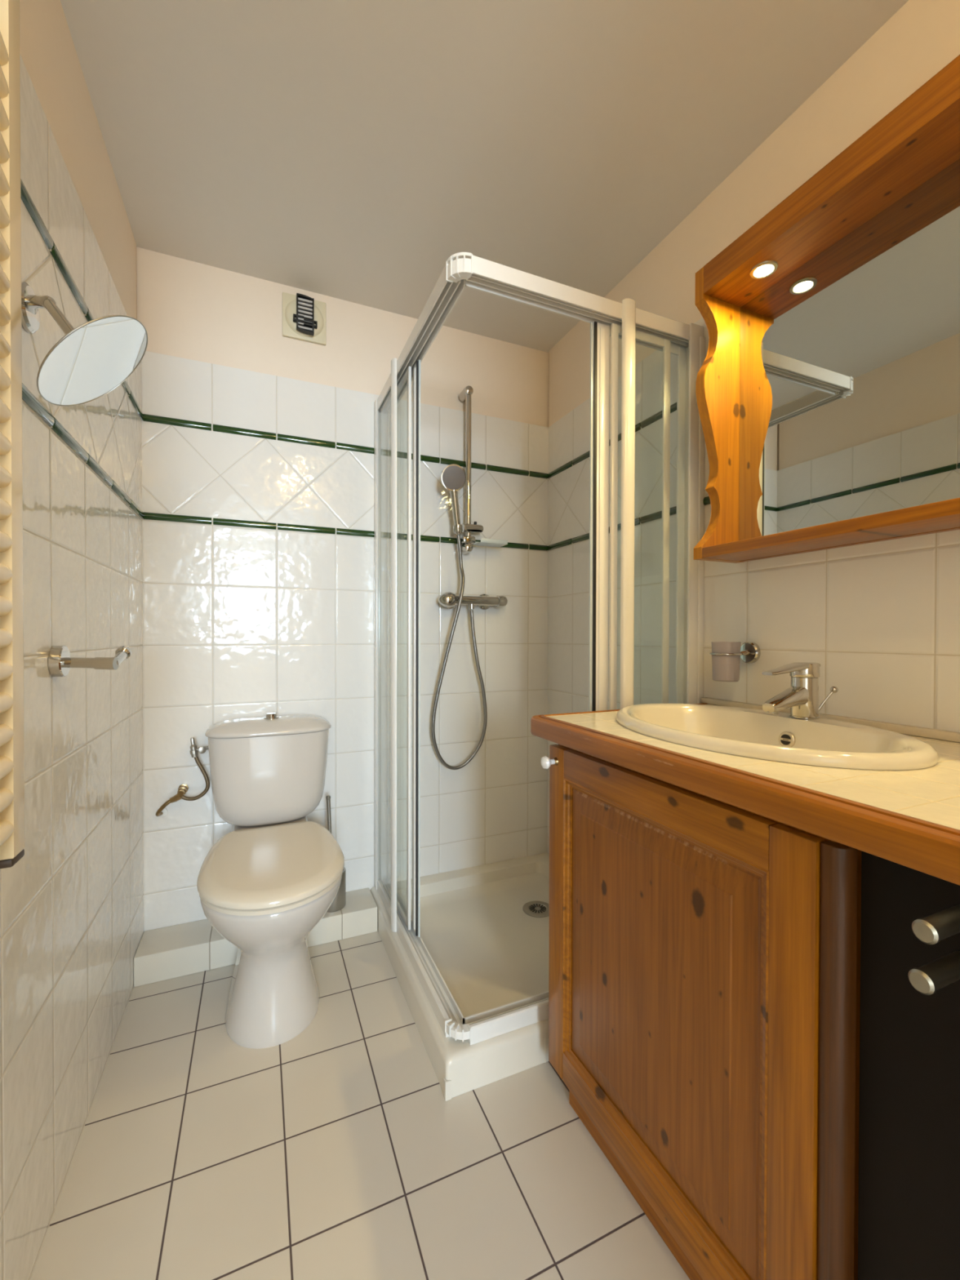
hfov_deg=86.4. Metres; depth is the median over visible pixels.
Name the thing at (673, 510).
tile strip
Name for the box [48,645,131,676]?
toilet roll holder
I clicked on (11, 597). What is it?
towel radiator
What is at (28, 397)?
tile strip
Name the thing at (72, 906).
wall
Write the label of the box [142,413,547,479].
tile strip
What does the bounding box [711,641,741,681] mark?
tumbler
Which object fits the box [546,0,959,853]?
wall
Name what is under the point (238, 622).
wall
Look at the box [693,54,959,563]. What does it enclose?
mirror
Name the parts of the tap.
spout, lever, pop rod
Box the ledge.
[133,888,377,986]
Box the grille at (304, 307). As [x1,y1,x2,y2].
[293,293,317,335]
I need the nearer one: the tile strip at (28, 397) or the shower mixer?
the tile strip at (28, 397)
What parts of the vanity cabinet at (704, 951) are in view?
knob, knob, cross rail, moulding, door, cross rail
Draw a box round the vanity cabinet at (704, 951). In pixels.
[540,743,861,1279]
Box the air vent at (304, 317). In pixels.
[282,292,326,345]
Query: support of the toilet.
on the floor
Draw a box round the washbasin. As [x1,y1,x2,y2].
[615,703,939,769]
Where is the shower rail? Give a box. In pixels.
[453,385,507,554]
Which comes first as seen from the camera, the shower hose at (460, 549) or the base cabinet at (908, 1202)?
the base cabinet at (908, 1202)
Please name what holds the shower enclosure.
on the shower tray
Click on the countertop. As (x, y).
(908, 818)
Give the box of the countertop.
[530,697,959,885]
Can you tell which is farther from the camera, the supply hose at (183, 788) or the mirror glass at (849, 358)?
the supply hose at (183, 788)
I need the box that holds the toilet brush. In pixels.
[325,795,346,911]
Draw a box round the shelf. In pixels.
[702,497,959,560]
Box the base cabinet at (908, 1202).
[857,850,959,1279]
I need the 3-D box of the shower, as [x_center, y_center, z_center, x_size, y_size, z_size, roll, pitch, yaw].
[-0.105,-0.528,1.927,0.096,0.246,0.078,0,1,-23]
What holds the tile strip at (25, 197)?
attached to the wall at (72, 906)
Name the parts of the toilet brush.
handle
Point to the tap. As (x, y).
(802, 697)
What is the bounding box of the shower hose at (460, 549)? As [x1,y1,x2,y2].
[431,534,487,769]
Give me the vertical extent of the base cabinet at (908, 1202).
0.804 m
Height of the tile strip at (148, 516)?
0.023 m
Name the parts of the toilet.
cistern lid, lid, seat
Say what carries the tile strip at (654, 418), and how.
attached to the wall at (880, 620)
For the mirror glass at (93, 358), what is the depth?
0.67 m
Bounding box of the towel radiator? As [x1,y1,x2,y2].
[0,0,24,868]
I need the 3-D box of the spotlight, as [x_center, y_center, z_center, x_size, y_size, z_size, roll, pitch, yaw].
[0.651,-0.849,1.174,0.057,0.004,0.057,0,1,-23]
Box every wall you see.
[0,0,143,1279]
[136,246,549,931]
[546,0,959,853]
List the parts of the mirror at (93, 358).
arm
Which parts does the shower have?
handle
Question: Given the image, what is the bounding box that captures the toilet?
[196,712,344,1048]
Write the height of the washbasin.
0.166 m
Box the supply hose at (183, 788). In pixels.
[155,737,209,817]
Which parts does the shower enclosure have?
post, sliding panel, sliding panel, rail, rail, rail, rail, post, sliding panel, sliding panel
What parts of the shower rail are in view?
soap dish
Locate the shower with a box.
[440,464,466,534]
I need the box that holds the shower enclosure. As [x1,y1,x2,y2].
[373,252,705,1044]
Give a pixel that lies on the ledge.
(163, 953)
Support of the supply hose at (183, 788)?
attached to the wall at (238, 622)
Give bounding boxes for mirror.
[21,280,147,406]
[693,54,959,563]
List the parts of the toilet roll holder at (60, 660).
arm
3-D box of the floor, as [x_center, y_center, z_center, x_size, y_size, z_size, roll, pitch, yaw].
[0.554,1.105,-0.613,3.600,0.120,5.840,0,1,-23]
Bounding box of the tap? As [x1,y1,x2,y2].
[761,662,838,719]
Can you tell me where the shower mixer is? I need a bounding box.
[438,591,507,609]
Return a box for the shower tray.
[370,853,549,1101]
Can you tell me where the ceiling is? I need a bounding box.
[60,0,908,352]
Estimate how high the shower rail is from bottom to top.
0.653 m
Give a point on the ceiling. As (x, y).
(347, 150)
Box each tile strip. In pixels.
[20,178,143,420]
[22,382,144,519]
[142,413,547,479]
[143,511,547,551]
[547,402,676,478]
[547,496,710,551]
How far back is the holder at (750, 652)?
1.29 m
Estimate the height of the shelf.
0.026 m
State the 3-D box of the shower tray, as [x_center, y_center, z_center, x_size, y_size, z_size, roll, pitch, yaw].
[0.108,0.978,1.687,0.776,0.090,0.861,0,1,-23]
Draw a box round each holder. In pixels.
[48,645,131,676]
[709,641,760,662]
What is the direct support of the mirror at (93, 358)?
attached to the wall at (72, 906)
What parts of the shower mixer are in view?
knob, knob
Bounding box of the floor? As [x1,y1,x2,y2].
[30,930,689,1279]
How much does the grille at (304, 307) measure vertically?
0.128 m
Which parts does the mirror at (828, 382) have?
panel, panel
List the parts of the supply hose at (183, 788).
lever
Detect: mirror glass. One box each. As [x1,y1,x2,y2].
[38,316,146,405]
[738,158,959,560]
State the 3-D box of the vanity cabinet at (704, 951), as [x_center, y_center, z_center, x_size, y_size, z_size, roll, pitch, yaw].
[0.506,0.626,0.979,0.559,0.807,0.638,0,1,-23]
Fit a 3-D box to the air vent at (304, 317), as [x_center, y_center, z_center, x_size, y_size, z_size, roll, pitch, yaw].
[-0.620,-1.144,1.810,0.148,0.150,0.044,0,1,-23]
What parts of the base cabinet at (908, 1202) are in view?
handle, handle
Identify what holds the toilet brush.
on the ledge

